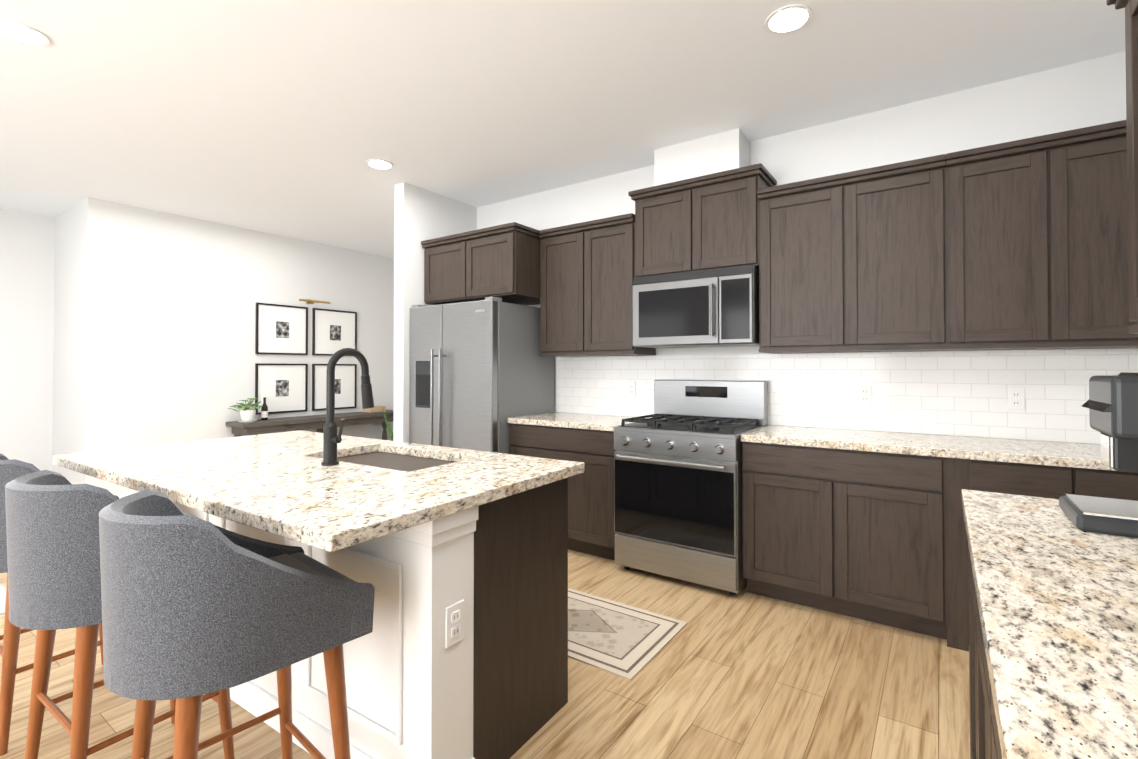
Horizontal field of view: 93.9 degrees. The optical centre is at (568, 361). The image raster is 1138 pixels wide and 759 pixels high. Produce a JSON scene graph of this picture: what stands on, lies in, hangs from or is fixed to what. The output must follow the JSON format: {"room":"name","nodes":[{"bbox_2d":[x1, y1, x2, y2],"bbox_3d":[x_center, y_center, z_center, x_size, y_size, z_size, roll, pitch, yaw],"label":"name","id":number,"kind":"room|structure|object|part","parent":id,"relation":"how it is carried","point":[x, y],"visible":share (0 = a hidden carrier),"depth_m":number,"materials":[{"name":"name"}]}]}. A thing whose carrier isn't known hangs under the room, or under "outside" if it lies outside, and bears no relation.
{"room":"kitchen","nodes":[
{"label":"kitchen","id":0,"kind":"room"},
{"bbox_2d":[0,208,54,470],"bbox_3d":[-6.636,-0.081,3.606,0.100,2.850,4.560,0,-1,35],"label":"wall","id":1,"kind":"structure","parent":0,"point":[27,246],"depth_m":5.29,"materials":[{"name":"white paint"}]},
{"bbox_2d":[52,199,84,483],"bbox_3d":[-4.875,-0.061,5.218,1.140,2.850,0.100,0,-1,35],"label":"wall","id":2,"kind":"structure","parent":0,"point":[68,333],"depth_m":5.13,"materials":[{"name":"white paint"}]},
{"bbox_2d":[82,197,393,495],"bbox_3d":[-3.312,-0.047,6.346,0.127,2.850,3.740,0,-1,35],"label":"wall","id":3,"kind":"structure","parent":0,"point":[170,300],"depth_m":5.63,"materials":[{"name":"white paint"}]},
{"bbox_2d":[118,493,133,498],"bbox_3d":[-3.247,1.323,6.344,0.018,0.110,3.640,0,-1,35],"label":"baseboard","id":4,"kind":"structure","parent":3,"relation":"attached to","point":[120,496],"depth_m":4.98,"materials":[{"name":"white"}]},
{"bbox_3d":[-3.348,0.308,6.202,0.025,0.575,0.590,0,-1,35],"label":"picture frame","id":5,"kind":"part","parent":3,"relation":"part of","materials":[{"name":"white paper"}]},
{"bbox_3d":[-3.348,-0.374,6.210,0.025,0.580,0.590,0,-1,35],"label":"picture frame","id":6,"kind":"part","parent":3,"relation":"part of","materials":[{"name":"white paper"}]},
{"bbox_2d":[299,299,329,303],"bbox_3d":[-3.114,-0.732,6.453,0.134,0.041,0.380,0,-1,35],"label":"picture light","id":7,"kind":"object","parent":3,"relation":"attached to","point":[308,301],"visible":1,"depth_m":6.44,"materials":[{"name":"gold metal"}]},
{"bbox_3d":[-2.970,0.315,6.742,0.025,0.575,0.590,0,-1,35],"label":"picture frame","id":8,"kind":"part","parent":3,"relation":"part of","materials":[{"name":"white paper"}]},
{"bbox_3d":[-2.970,-0.367,6.751,0.025,0.580,0.590,0,-1,35],"label":"picture frame","id":9,"kind":"part","parent":3,"relation":"part of","materials":[{"name":"white paper"}]},
{"bbox_2d":[393,182,476,442],"bbox_3d":[-1.181,-0.066,4.788,0.125,2.850,0.850,0,-1,35],"label":"wall","id":10,"kind":"structure","parent":0,"point":[420,214],"depth_m":4.47,"materials":[{"name":"white paint"}]},
{"bbox_2d":[421,232,479,304],"bbox_3d":[-0.833,-0.753,4.673,0.578,0.500,0.648,0,-1,35],"label":"upper cabinet","id":11,"kind":"object","parent":10,"relation":"attached to","point":[448,264],"depth_m":4.40,"materials":[{"name":"brown wood"}]},
{"bbox_2d":[0,549,969,758],"bbox_3d":[-2.135,1.384,2.722,8.670,0.100,8.700,0,-1,35],"label":"floor","id":12,"kind":"structure","parent":0,"point":[743,673],"depth_m":2.10,"materials":[{"name":"brown wood"}]},
{"bbox_2d":[0,583,5,614],"bbox_3d":[-4.966,1.329,2.811,3.250,0.010,2.400,0,-1,35],"label":"living room rug","id":13,"kind":"object","parent":12,"relation":"on","point":[2,598],"depth_m":2.96,"materials":[{"name":"grey carpet"}]},
{"bbox_2d":[0,453,118,755],"bbox_3d":[-1.990,0.834,2.052,0.480,0.986,0.524,0,-1,33],"label":"bar stool","id":14,"kind":"object","parent":12,"relation":"on","point":[10,470],"visible":0.1,"depth_m":1.81,"materials":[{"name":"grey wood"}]},
{"bbox_2d":[5,470,234,758],"bbox_3d":[-1.394,0.829,1.666,0.480,0.986,0.524,0,-1,33],"label":"bar stool","id":15,"kind":"object","parent":12,"relation":"on","point":[53,551],"visible":0.44,"depth_m":1.43,"materials":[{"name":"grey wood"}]},
{"bbox_2d":[99,490,374,758],"bbox_3d":[-0.863,0.825,1.363,0.480,0.986,0.524,-1,-1,41],"label":"bar stool","id":16,"kind":"object","parent":12,"relation":"on","point":[195,609],"visible":1,"depth_m":1.16,"materials":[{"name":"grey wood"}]},
{"bbox_2d":[226,410,393,439],"bbox_3d":[-2.949,1.016,6.438,0.398,0.725,2.050,0,-1,35],"label":"console table","id":17,"kind":"object","parent":12,"relation":"on","point":[287,424],"visible":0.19,"depth_m":6.08,"materials":[{"name":"brown wood"}]},
{"bbox_2d":[227,398,262,421],"bbox_3d":[-3.458,0.517,5.707,0.327,0.255,0.327,0,-1,35],"label":"potted plant","id":18,"kind":"object","parent":17,"relation":"on","point":[247,414],"visible":1,"depth_m":5.67,"materials":[{"name":"white ceramic"}]},
{"bbox_2d":[261,397,267,419],"bbox_3d":[-3.381,0.521,5.898,0.067,0.250,0.067,0,-1,35],"label":"bottle","id":19,"kind":"object","parent":17,"relation":"on","point":[264,411],"visible":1,"depth_m":5.88,"materials":[{"name":"black glass"}]},
{"bbox_2d":[362,405,385,412],"bbox_3d":[-2.571,0.623,7.003,0.180,0.074,0.240,0,-1,35],"label":"box","id":20,"kind":"object","parent":17,"relation":"on","point":[377,408],"visible":0.83,"depth_m":6.93,"materials":[{"name":"beige"}]},
{"bbox_2d":[175,476,570,758],"bbox_3d":[-1.011,0.886,2.310,1.984,0.886,0.737,0,-1,33],"label":"kitchen island","id":21,"kind":"object","parent":12,"relation":"on","point":[420,538],"depth_m":1.67,"materials":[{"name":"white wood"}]},
{"bbox_2d":[53,430,384,488],"bbox_3d":[-1.561,0.426,2.516,0.880,0.040,1.100,0,-1,33],"label":"island countertop","id":22,"kind":"structure","parent":21,"relation":"on","point":[116,466],"depth_m":2.31,"materials":[{"name":"beige stone"}]},
{"bbox_2d":[341,448,456,471],"bbox_3d":[-0.768,0.553,2.286,0.724,0.244,0.424,0,-1,33],"label":"sink","id":23,"kind":"object","parent":22,"relation":"in","point":[386,457],"depth_m":2.42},
{"bbox_2d":[133,440,488,523],"bbox_3d":[-0.898,0.420,2.086,0.700,0.040,1.100,0,-1,33],"label":"island countertop","id":24,"kind":"structure","parent":21,"relation":"on","point":[214,491],"depth_m":1.81,"materials":[{"name":"beige stone"}]},
{"bbox_2d":[317,348,373,463],"bbox_3d":[-0.864,0.172,2.129,0.118,0.458,0.228,0,-1,33],"label":"faucet","id":25,"kind":"object","parent":24,"relation":"on","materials":[{"name":"black metal"}]},
{"bbox_2d":[233,452,584,555],"bbox_3d":[-0.420,0.417,1.776,0.440,0.040,1.100,0,-1,33],"label":"island countertop","id":26,"kind":"structure","parent":21,"relation":"on","point":[340,517],"depth_m":1.54,"materials":[{"name":"beige stone"}]},
{"bbox_2d":[445,600,463,648],"bbox_3d":[-0.335,0.769,1.561,0.009,0.116,0.072,0,-1,33],"label":"outlet","id":27,"kind":"object","parent":21,"relation":"attached to","point":[454,630],"visible":1,"depth_m":1.56,"materials":[{"name":"white plastic"}]},
{"bbox_2d":[382,407,393,440],"bbox_3d":[-2.168,0.946,6.845,0.306,0.876,0.353,0,-1,35],"label":"snake plant","id":28,"kind":"object","parent":12,"relation":"on","point":[391,433],"visible":0.08,"depth_m":6.75,"materials":[{"name":"green plant"}]},
{"bbox_2d":[409,297,553,453],"bbox_3d":[-0.752,0.430,4.450,0.940,1.810,0.842,0,-1,35],"label":"fridge","id":29,"kind":"object","parent":12,"relation":"on","point":[481,372],"visible":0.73,"depth_m":4.13,"materials":[{"name":"grey metal"}]},
{"bbox_2d":[508,421,615,559],"bbox_3d":[0.110,0.907,4.006,0.953,0.886,0.628,0,-1,35],"label":"base cabinet","id":30,"kind":"object","parent":12,"relation":"on","point":[590,492],"depth_m":3.64,"materials":[{"name":"brown wood"}]},
{"bbox_2d":[508,413,652,428],"bbox_3d":[0.107,0.444,4.008,0.953,0.040,0.638,0,-1,35],"label":"countertop","id":31,"kind":"structure","parent":30,"relation":"on","point":[589,420],"depth_m":3.89,"materials":[{"name":"beige stone"}]},
{"bbox_2d":[568,588,686,680],"bbox_3d":[0.048,1.328,2.721,0.930,0.010,0.600,0,-1,35],"label":"kitchen rug","id":32,"kind":"object","parent":12,"relation":"on","point":[628,642],"visible":0.56,"depth_m":2.58,"materials":[{"name":"beige fabric"}]},
{"bbox_2d":[614,380,767,594],"bbox_3d":[0.784,0.735,3.441,0.790,1.215,0.728,0,-1,35],"label":"stove","id":33,"kind":"object","parent":12,"relation":"on","point":[678,485],"visible":1,"depth_m":3.21,"materials":[{"name":"silver metal"}]},
{"bbox_2d":[741,437,951,647],"bbox_3d":[1.547,0.894,3.001,0.949,0.886,0.628,0,-1,35],"label":"base cabinet","id":34,"kind":"object","parent":12,"relation":"on","point":[860,521],"depth_m":2.71,"materials":[{"name":"brown wood"}]},
{"bbox_2d":[741,425,1103,464],"bbox_3d":[1.871,0.429,2.774,1.747,0.040,0.638,0,-1,35],"label":"countertop","id":35,"kind":"structure","parent":34,"relation":"on","point":[1014,448],"depth_m":2.68,"materials":[{"name":"beige stone"}]},
{"bbox_2d":[960,457,1099,651],"bbox_3d":[2.176,0.889,2.561,0.422,0.886,0.628,0,-1,35],"label":"base cabinet","id":36,"kind":"object","parent":12,"relation":"on","point":[1044,479],"depth_m":2.34,"materials":[{"name":"brown wood"}]},
{"bbox_2d":[961,489,1137,758],"bbox_3d":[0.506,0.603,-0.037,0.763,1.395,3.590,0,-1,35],"label":"countertop","id":37,"kind":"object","parent":12,"relation":"on","point":[1053,631],"visible":0.98,"depth_m":0.80,"materials":[{"name":"beige stone"}]},
{"bbox_2d":[1059,372,1137,537],"bbox_3d":[1.414,0.204,1.198,0.430,0.370,0.253,0,-1,35],"label":"coffee machine","id":38,"kind":"object","parent":37,"relation":"on","point":[1111,403],"visible":0.98,"depth_m":1.22,"materials":[{"name":"grey"}]},
{"bbox_2d":[1100,465,1137,500],"bbox_3d":[2.417,0.887,2.393,0.422,0.886,0.628,0,-1,35],"label":"base cabinet","id":39,"kind":"object","parent":12,"relation":"on","point":[1114,484],"depth_m":2.15,"materials":[{"name":"brown wood"}]},
{"bbox_2d":[0,0,1125,257],"bbox_3d":[-2.135,-1.566,2.758,8.670,0.100,8.700,0,-1,35],"label":"ceiling","id":40,"kind":"structure","parent":0,"point":[286,118],"depth_m":2.92,"materials":[{"name":"white paint"}]},
{"bbox_2d":[0,19,49,46],"bbox_3d":[-2.529,-1.514,2.447,0.196,0.008,0.196,0,-1,35],"label":"recessed light","id":41,"kind":"object","parent":40,"relation":"in","point":[19,32],"visible":0.98,"depth_m":2.45,"materials":[{"name":"white"}]},
{"bbox_2d":[366,159,393,169],"bbox_3d":[-1.433,-1.495,4.023,0.196,0.008,0.196,0,-1,35],"label":"recessed light","id":42,"kind":"object","parent":40,"relation":"in","point":[379,164],"visible":0.94,"depth_m":4.01,"materials":[{"name":"white"}]},
{"bbox_2d":[765,4,812,33],"bbox_3d":[0.972,-1.515,2.353,0.196,0.008,0.196,0,-1,35],"label":"recessed light","id":43,"kind":"object","parent":40,"relation":"in","point":[788,19],"visible":1,"depth_m":2.35,"materials":[{"name":"white"}]},
{"bbox_2d":[654,128,749,185],"bbox_3d":[0.922,-1.360,3.699,0.600,0.290,0.250,0,-1,35],"label":"cover","id":44,"kind":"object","parent":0,"point":[718,152],"depth_m":3.57,"materials":[{"name":"white paint"}]},
{"bbox_2d":[477,51,1137,443],"bbox_3d":[0.967,-0.077,3.877,4.690,2.850,0.120,0,-1,35],"label":"wall","id":45,"kind":"structure","parent":0,"point":[1075,95],"depth_m":3.13,"materials":[{"name":"white paint"}]},
{"bbox_2d":[473,224,540,305],"bbox_3d":[-0.464,-0.756,4.415,0.578,0.500,0.648,0,-1,35],"label":"upper cabinet","id":46,"kind":"object","parent":45,"relation":"attached to","point":[507,260],"depth_m":4.12,"materials":[{"name":"brown wood"}]},
{"bbox_2d":[537,224,592,355],"bbox_3d":[0.061,-0.539,4.229,0.489,0.940,0.348,0,-1,35],"label":"upper cabinet","id":47,"kind":"object","parent":45,"relation":"attached to","point":[566,302],"depth_m":4.08,"materials":[{"name":"brown wood"}]},
{"bbox_2d":[593,216,655,355],"bbox_3d":[0.357,-0.541,4.022,0.489,0.940,0.348,0,-1,35],"label":"upper cabinet","id":48,"kind":"object","parent":45,"relation":"attached to","point":[612,239],"depth_m":3.85,"materials":[{"name":"brown wood"}]},
{"bbox_2d":[629,180,700,277],"bbox_3d":[0.759,-0.880,3.745,0.492,0.580,0.348,0,-1,35],"label":"upper cabinet","id":49,"kind":"object","parent":45,"relation":"attached to","point":[666,221],"depth_m":3.60,"materials":[{"name":"brown wood"}]},
{"bbox_2d":[632,265,759,347],"bbox_3d":[0.877,-0.346,3.591,0.825,0.480,0.454,0,-1,35],"label":"microwave","id":50,"kind":"object","parent":49,"relation":"attached to","point":[719,307],"visible":0.94,"depth_m":3.41,"materials":[{"name":"silver metal"}]},
{"bbox_2d":[701,168,776,269],"bbox_3d":[1.056,-0.882,3.537,0.492,0.580,0.348,0,-1,35],"label":"upper cabinet","id":51,"kind":"object","parent":45,"relation":"attached to","point":[727,200],"depth_m":3.36,"materials":[{"name":"brown wood"}]},
{"bbox_2d":[753,172,864,351],"bbox_3d":[1.477,-0.551,3.239,0.534,0.940,0.348,0,-1,35],"label":"upper cabinet","id":52,"kind":"object","parent":45,"relation":"attached to","point":[807,237],"depth_m":3.09,"materials":[{"name":"brown wood"}]},
{"bbox_2d":[556,349,1137,443],"bbox_3d":[1.331,0.183,3.538,3.503,0.469,0.010,0,-1,35],"label":"backsplash","id":53,"kind":"structure","parent":45,"relation":"attached to","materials":[{"name":"tile"}]},
{"bbox_2d":[627,381,635,396],"bbox_3d":[0.483,0.210,4.116,0.072,0.116,0.009,0,-1,35],"label":"electrical outlet","id":54,"kind":"object","parent":53,"relation":"attached to","point":[631,388],"visible":1,"depth_m":4.11,"materials":[{"name":"white plastic"}]},
{"bbox_2d":[858,385,871,404],"bbox_3d":[1.786,0.199,3.205,0.072,0.116,0.009,0,-1,35],"label":"electrical outlet","id":55,"kind":"object","parent":53,"relation":"attached to","point":[864,394],"visible":1,"depth_m":3.20,"materials":[{"name":"white plastic"}]},
{"bbox_2d":[1007,388,1024,409],"bbox_3d":[2.360,0.195,2.804,0.072,0.116,0.009,0,-1,35],"label":"electrical outlet","id":56,"kind":"object","parent":53,"relation":"attached to","point":[1015,398],"visible":1,"depth_m":2.80,"materials":[{"name":"white plastic"}]},
{"bbox_2d":[861,152,968,351],"bbox_3d":[1.838,-0.554,2.986,0.604,0.940,0.348,0,-1,35],"label":"upper cabinet","id":57,"kind":"object","parent":45,"relation":"attached to","point":[915,217],"depth_m":2.79,"materials":[{"name":"brown wood"}]},
{"bbox_2d":[965,132,1072,347],"bbox_3d":[2.186,-0.557,2.742,0.526,0.940,0.348,0,-1,35],"label":"upper cabinet","id":58,"kind":"object","parent":45,"relation":"attached to","point":[1021,244],"depth_m":2.55,"materials":[{"name":"brown wood"}]},
{"bbox_2d":[1069,124,1137,347],"bbox_3d":[2.483,-0.559,2.535,0.455,0.940,0.348,0,-1,35],"label":"upper cabinet","id":59,"kind":"object","parent":45,"relation":"attached to","point":[1100,208],"depth_m":2.39,"materials":[{"name":"brown wood"}]},
{"bbox_3d":[0.864,-0.128,-0.273,0.100,2.850,6.800,0,-1,35],"label":"wall","id":60,"kind":"structure","parent":0,"visible":0},
{"bbox_2d":[1106,0,1137,333],"bbox_3d":[1.047,-0.588,0.441,0.408,0.992,2.430,0,-1,35],"label":"wall-mounted unit","id":61,"kind":"object","parent":60,"relation":"attached to","point":[1131,26],"visible":1,"depth_m":1.46,"materials":[{"name":"brown wood"}]}
]}

